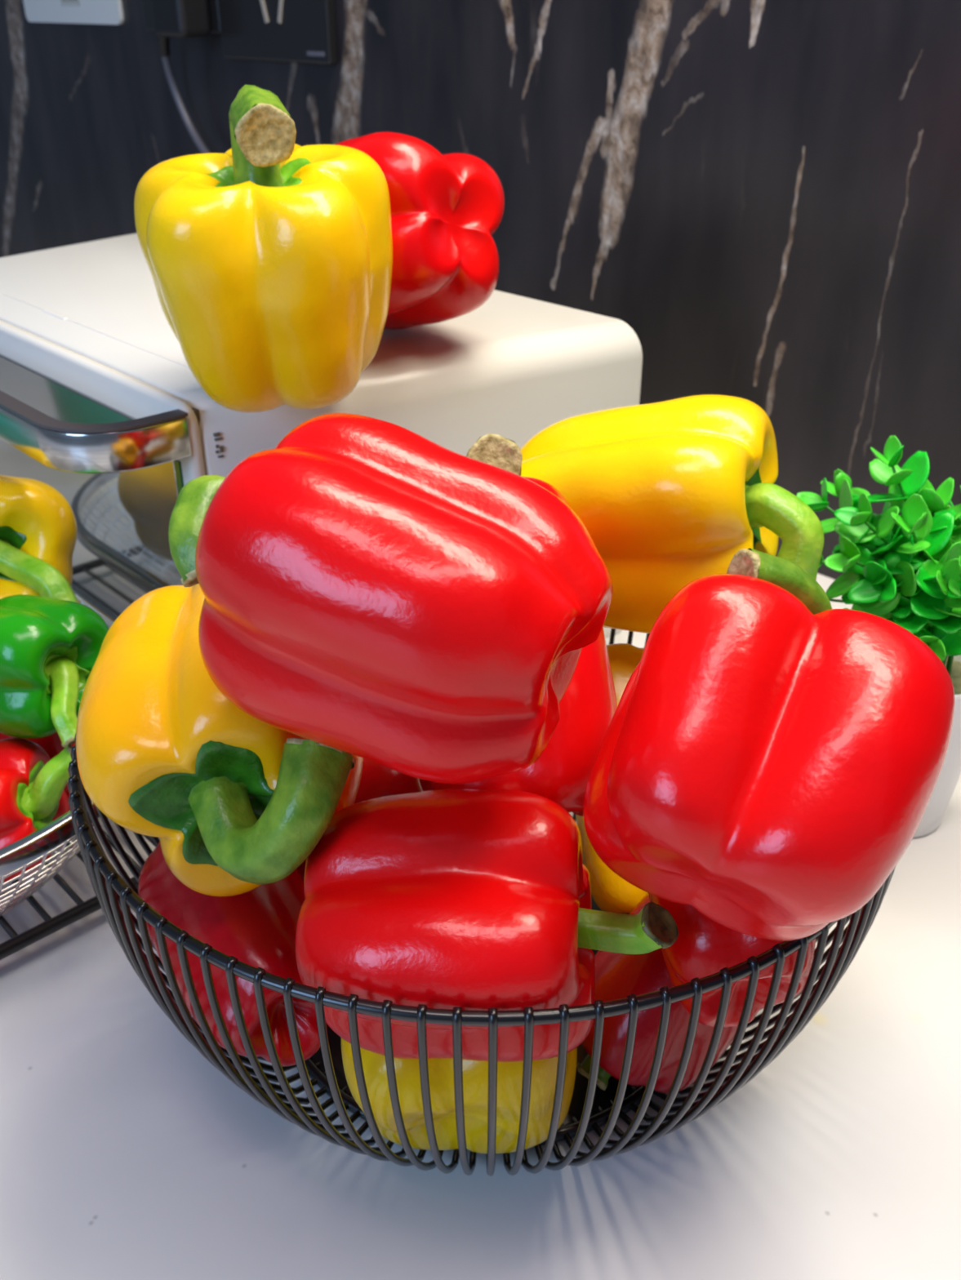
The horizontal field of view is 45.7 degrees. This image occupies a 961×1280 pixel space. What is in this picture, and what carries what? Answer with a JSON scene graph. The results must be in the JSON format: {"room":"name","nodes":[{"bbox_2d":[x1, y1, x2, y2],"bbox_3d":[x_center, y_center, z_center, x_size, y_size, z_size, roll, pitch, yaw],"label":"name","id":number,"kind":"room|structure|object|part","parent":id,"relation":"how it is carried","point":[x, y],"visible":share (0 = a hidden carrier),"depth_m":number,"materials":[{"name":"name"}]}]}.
{"room":"kitchen","nodes":[
{"label":"kitchen","id":0,"kind":"room"},
{"bbox_2d":[0,0,960,579],"bbox_3d":[0.025,-0.555,0.736,0.030,0.990,3.900,-25,38,-37],"label":"wall","id":1,"kind":"structure","parent":0,"point":[766,193],"depth_m":0.74,"materials":[{"name":"black stone"}]},
{"bbox_2d":[22,0,123,24],"bbox_3d":[-0.434,-0.700,1.189,0.004,0.100,0.219,-25,38,-37],"label":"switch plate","id":2,"kind":"object","parent":1,"relation":"attached to","point":[73,11],"visible":1,"depth_m":1.20,"materials":[{"name":"grey plastic"}]},
{"bbox_2d":[61,0,79,6],"bbox_3d":[-0.431,-0.676,1.196,0.001,0.018,0.039,-24,38,-36],"label":"print","id":3,"kind":"object","parent":2,"relation":"attached to","point":[65,1],"depth_m":1.20},
{"bbox_2d":[141,0,221,32],"bbox_3d":[-0.276,-0.629,1.032,0.009,0.138,0.138,-25,38,-36],"label":"socket plate","id":4,"kind":"object","parent":1,"relation":"attached to","point":[213,5],"visible":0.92,"depth_m":1.02,"materials":[{"name":"black plastic"}]},
{"bbox_2d":[150,0,210,153],"bbox_3d":[-0.232,-0.487,1.020,0.034,0.191,0.199,-25,38,-36],"label":"power cord","id":5,"kind":"object","parent":4,"relation":"attached to","point":[171,18],"visible":0.79,"depth_m":1.02,"materials":[{"name":"black rubber"}]},
{"bbox_2d":[217,0,337,64],"bbox_3d":[-0.174,-0.568,0.941,0.010,0.160,0.160,-25,38,-37],"label":"socket plate","id":6,"kind":"object","parent":1,"relation":"attached to","point":[301,31],"visible":1,"depth_m":0.96,"materials":[{"name":"black plastic"}]},
{"bbox_2d":[0,573,960,1279],"bbox_3d":[-0.489,0.095,0.550,1.378,0.040,3.900,-25,38,-37],"label":"countertop","id":7,"kind":"structure","parent":0,"point":[126,1153],"depth_m":0.37,"materials":[{"name":"white stone"}]},
{"bbox_2d":[0,824,156,959],"bbox_3d":[-0.331,0.092,0.500,0.336,0.015,0.303,-25,38,-37],"label":"wire rack","id":8,"kind":"object","parent":7,"relation":"on","point":[17,942],"visible":0.18,"depth_m":0.45,"materials":[{"name":"black"}]},
{"bbox_2d":[0,583,117,915],"bbox_3d":[-0.307,0.056,0.482,0.313,0.063,0.333,-25,38,-37],"label":"mesh basket","id":9,"kind":"object","parent":8,"relation":"on","point":[16,856],"visible":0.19,"depth_m":0.41,"materials":[{"name":"silver metal"}]},
{"bbox_2d":[0,737,71,882],"bbox_3d":[-0.188,0.067,0.443,0.073,0.053,0.049,3,30,5],"label":"bell pepper","id":10,"kind":"object","parent":9,"relation":"in","point":[33,795],"visible":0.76,"depth_m":0.43,"materials":[{"name":"red food"}]},
{"bbox_3d":[-0.163,0.056,0.437,0.026,0.023,0.025,-14,34,11],"label":"stem","id":11,"kind":"part","parent":10,"relation":"part of","materials":[{"name":"green food"}]},
{"bbox_2d":[0,732,75,810],"bbox_3d":[-0.192,0.051,0.493,0.042,0.051,0.055,-17,34,-28],"label":"bell pepper","id":12,"kind":"object","parent":9,"relation":"in","point":[51,744],"visible":0.02,"depth_m":0.48,"materials":[{"name":"red food"}]},
{"bbox_2d":[0,594,108,747],"bbox_3d":[-0.177,0.010,0.452,0.078,0.057,0.053,18,34,28],"label":"bell pepper","id":13,"kind":"object","parent":12,"relation":"on","point":[50,647],"visible":0.85,"depth_m":0.43,"materials":[{"name":"green food"}]},
{"bbox_3d":[-0.160,0.022,0.439,0.016,0.028,0.035,-18,34,-29],"label":"stem","id":14,"kind":"part","parent":13,"relation":"part of","materials":[{"name":"green food"}]},
{"bbox_2d":[0,475,80,603],"bbox_3d":[-0.216,-0.038,0.508,0.073,0.082,0.103,-10,31,-18],"label":"bell pepper","id":15,"kind":"object","parent":9,"relation":"in","point":[38,530],"visible":0.84,"depth_m":0.48,"materials":[{"name":"yellow food"}]},
{"bbox_3d":[-0.195,-0.028,0.488,0.053,0.030,0.017,17,33,27],"label":"stem","id":16,"kind":"part","parent":15,"relation":"part of","materials":[{"name":"green food"}]},
{"bbox_2d":[0,233,642,639],"bbox_3d":[-0.167,-0.104,0.666,0.286,0.192,0.429,-25,38,-37],"label":"toaster oven","id":17,"kind":"object","parent":7,"relation":"on","point":[102,405],"visible":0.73,"depth_m":0.54,"materials":[{"name":"white metal"}]},
{"bbox_3d":[-0.233,-0.074,0.606,0.003,0.151,0.310,-25,38,-37],"label":"glass pane","id":18,"kind":"part","parent":17,"relation":"part of","materials":[{"name":"grey"}]},
{"bbox_3d":[-0.253,-0.136,0.556,0.050,0.017,0.345,-25,38,-37],"label":"handle","id":19,"kind":"part","parent":17,"relation":"part of","materials":[{"name":"metal"}]},
{"bbox_3d":[-0.234,-0.080,0.609,0.006,0.174,0.344,-25,38,-37],"label":"door","id":20,"kind":"part","parent":17,"relation":"part of","materials":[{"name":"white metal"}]},
{"bbox_2d":[133,84,392,412],"bbox_3d":[-0.082,-0.147,0.433,0.093,0.114,0.098,6,30,11],"label":"bell pepper","id":21,"kind":"object","parent":17,"relation":"on","point":[268,258],"visible":1,"depth_m":0.40,"materials":[{"name":"yellow food"}]},
{"bbox_3d":[-0.082,-0.178,0.411,0.026,0.038,0.039,-14,39,-16],"label":"stem","id":22,"kind":"part","parent":21,"relation":"part of","materials":[{"name":"green plant"}]},
{"bbox_2d":[335,131,504,329],"bbox_3d":[-0.040,-0.181,0.514,0.088,0.091,0.103,-25,38,-37],"label":"bell pepper","id":23,"kind":"object","parent":17,"relation":"on","point":[446,210],"visible":0.48,"depth_m":0.48,"materials":[{"name":"red food"}]},
{"bbox_2d":[66,628,896,1176],"bbox_3d":[0.003,0.075,0.419,0.275,0.123,0.275,-8,30,-14],"label":"wire bowl","id":24,"kind":"object","parent":7,"relation":"on","point":[114,892],"visible":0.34,"depth_m":0.31,"materials":[{"name":"black metal"}]},
{"bbox_2d":[137,840,326,1066],"bbox_3d":[-0.078,0.095,0.371,0.051,0.051,0.089,-17,33,-27],"label":"bell pepper","id":25,"kind":"object","parent":24,"relation":"in","point":[257,926],"visible":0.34,"depth_m":0.35,"materials":[{"name":"red food"}]},
{"bbox_2d":[75,583,363,896],"bbox_3d":[-0.079,0.028,0.351,0.083,0.082,0.135,-4,30,-8],"label":"bell pepper","id":26,"kind":"object","parent":25,"relation":"on","point":[235,802],"visible":0.62,"depth_m":0.31,"materials":[{"name":"yellow food"}]},
{"bbox_3d":[-0.056,0.045,0.307,0.054,0.031,0.035,-25,33,6],"label":"stem","id":27,"kind":"part","parent":26,"relation":"part of","materials":[{"name":"green plant"}]},
{"bbox_2d":[296,758,434,879],"bbox_3d":[-0.052,0.066,0.422,0.084,0.071,0.051,9,31,16],"label":"bell pepper","id":28,"kind":"object","parent":24,"relation":"in","point":[377,780],"visible":0.06,"depth_m":0.39,"materials":[{"name":"red food"}]},
{"bbox_2d":[341,1037,577,1153],"bbox_3d":[-0.006,0.118,0.370,0.076,0.083,0.090,2,29,4],"label":"bell pepper","id":29,"kind":"object","parent":24,"relation":"in","point":[441,1072],"visible":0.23,"depth_m":0.33,"materials":[{"name":"yellow food"}]},
{"bbox_2d":[295,788,678,1062],"bbox_3d":[0.003,0.078,0.310,0.100,0.072,0.073,2,29,4],"label":"bell pepper","id":30,"kind":"object","parent":29,"relation":"on","point":[468,900],"visible":0.93,"depth_m":0.29,"materials":[{"name":"red food"}]},
{"bbox_2d":[168,413,613,783],"bbox_3d":[-0.024,-0.012,0.287,0.109,0.078,0.075,14,32,24],"label":"bell pepper","id":31,"kind":"object","parent":30,"relation":"on","point":[384,593],"visible":1,"depth_m":0.26,"materials":[{"name":"red food"}]},
{"bbox_3d":[-0.058,-0.023,0.293,0.042,0.029,0.033,22,0,14],"label":"stem","id":32,"kind":"part","parent":31,"relation":"part of","materials":[{"name":"green food"}]},
{"bbox_3d":[0.035,0.077,0.304,0.034,0.016,0.019,-1,0,8],"label":"stem","id":33,"kind":"part","parent":30,"relation":"part of","materials":[{"name":"green food"}]},
{"bbox_2d":[431,433,617,816],"bbox_3d":[0.009,-0.004,0.360,0.068,0.118,0.113,-4,30,-7],"label":"bell pepper","id":34,"kind":"object","parent":29,"relation":"on","point":[588,706],"visible":0.15,"depth_m":0.33,"materials":[{"name":"red food"}]},
{"bbox_3d":[0.003,0.126,0.447,0.158,0.002,0.158,-10,31,-17],"label":"plate","id":35,"kind":"part","parent":24,"relation":"part of","materials":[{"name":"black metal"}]},
{"bbox_2d":[575,643,647,913],"bbox_3d":[0.063,0.053,0.437,0.057,0.092,0.095,2,29,4],"label":"bell pepper","id":36,"kind":"object","parent":24,"relation":"in","point":[611,892],"visible":0.2,"depth_m":0.41,"materials":[{"name":"yellow food"}]},
{"bbox_2d":[520,394,823,633],"bbox_3d":[0.066,-0.046,0.421,0.122,0.084,0.078,12,31,20],"label":"bell pepper","id":37,"kind":"object","parent":36,"relation":"on","point":[667,493],"visible":0.62,"depth_m":0.39,"materials":[{"name":"yellow food"}]},
{"bbox_3d":[0.101,-0.039,0.402,0.022,0.030,0.040,-26,38,-38],"label":"stem","id":38,"kind":"part","parent":37,"relation":"part of","materials":[{"name":"green food"}]},
{"bbox_2d":[576,893,737,1093],"bbox_3d":[0.064,0.113,0.386,0.072,0.076,0.051,-12,31,-20],"label":"bell pepper","id":39,"kind":"object","parent":24,"relation":"in","point":[617,975],"visible":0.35,"depth_m":0.37,"materials":[{"name":"red food"}]},
{"bbox_3d":[0.047,0.140,0.387,0.017,0.027,0.019,37,6,11],"label":"stem","id":40,"kind":"part","parent":39,"relation":"part of","materials":[{"name":"green food"}]},
{"bbox_2d":[647,893,815,1027],"bbox_3d":[0.072,0.071,0.342,0.049,0.068,0.076,-3,30,-6],"label":"bell pepper","id":41,"kind":"object","parent":39,"relation":"on","point":[703,946],"visible":0.15,"depth_m":0.32,"materials":[{"name":"red food"}]},
{"bbox_2d":[582,547,954,941],"bbox_3d":[0.069,0.027,0.280,0.083,0.089,0.084,11,31,19],"label":"bell pepper","id":42,"kind":"object","parent":24,"relation":"in","point":[771,753],"visible":1,"depth_m":0.25,"materials":[{"name":"red food"}]},
{"bbox_3d":[0.076,-0.001,0.287,0.028,0.046,0.022,2,29,4],"label":"stem","id":43,"kind":"part","parent":42,"relation":"part of","materials":[{"name":"green plant"}]},
{"bbox_2d":[795,435,960,837],"bbox_3d":[0.179,0.003,0.487,0.111,0.182,0.077,0,29,0],"label":"potted plant","id":44,"kind":"object","parent":7,"relation":"on","point":[904,570],"visible":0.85,"depth_m":0.46,"materials":[{"name":"green plant"}]},
{"bbox_3d":[0.193,0.044,0.516,0.061,0.082,0.061,0,29,0],"label":"pot","id":45,"kind":"part","parent":44,"relation":"part of","materials":[{"name":"white ceramic"}]}
]}

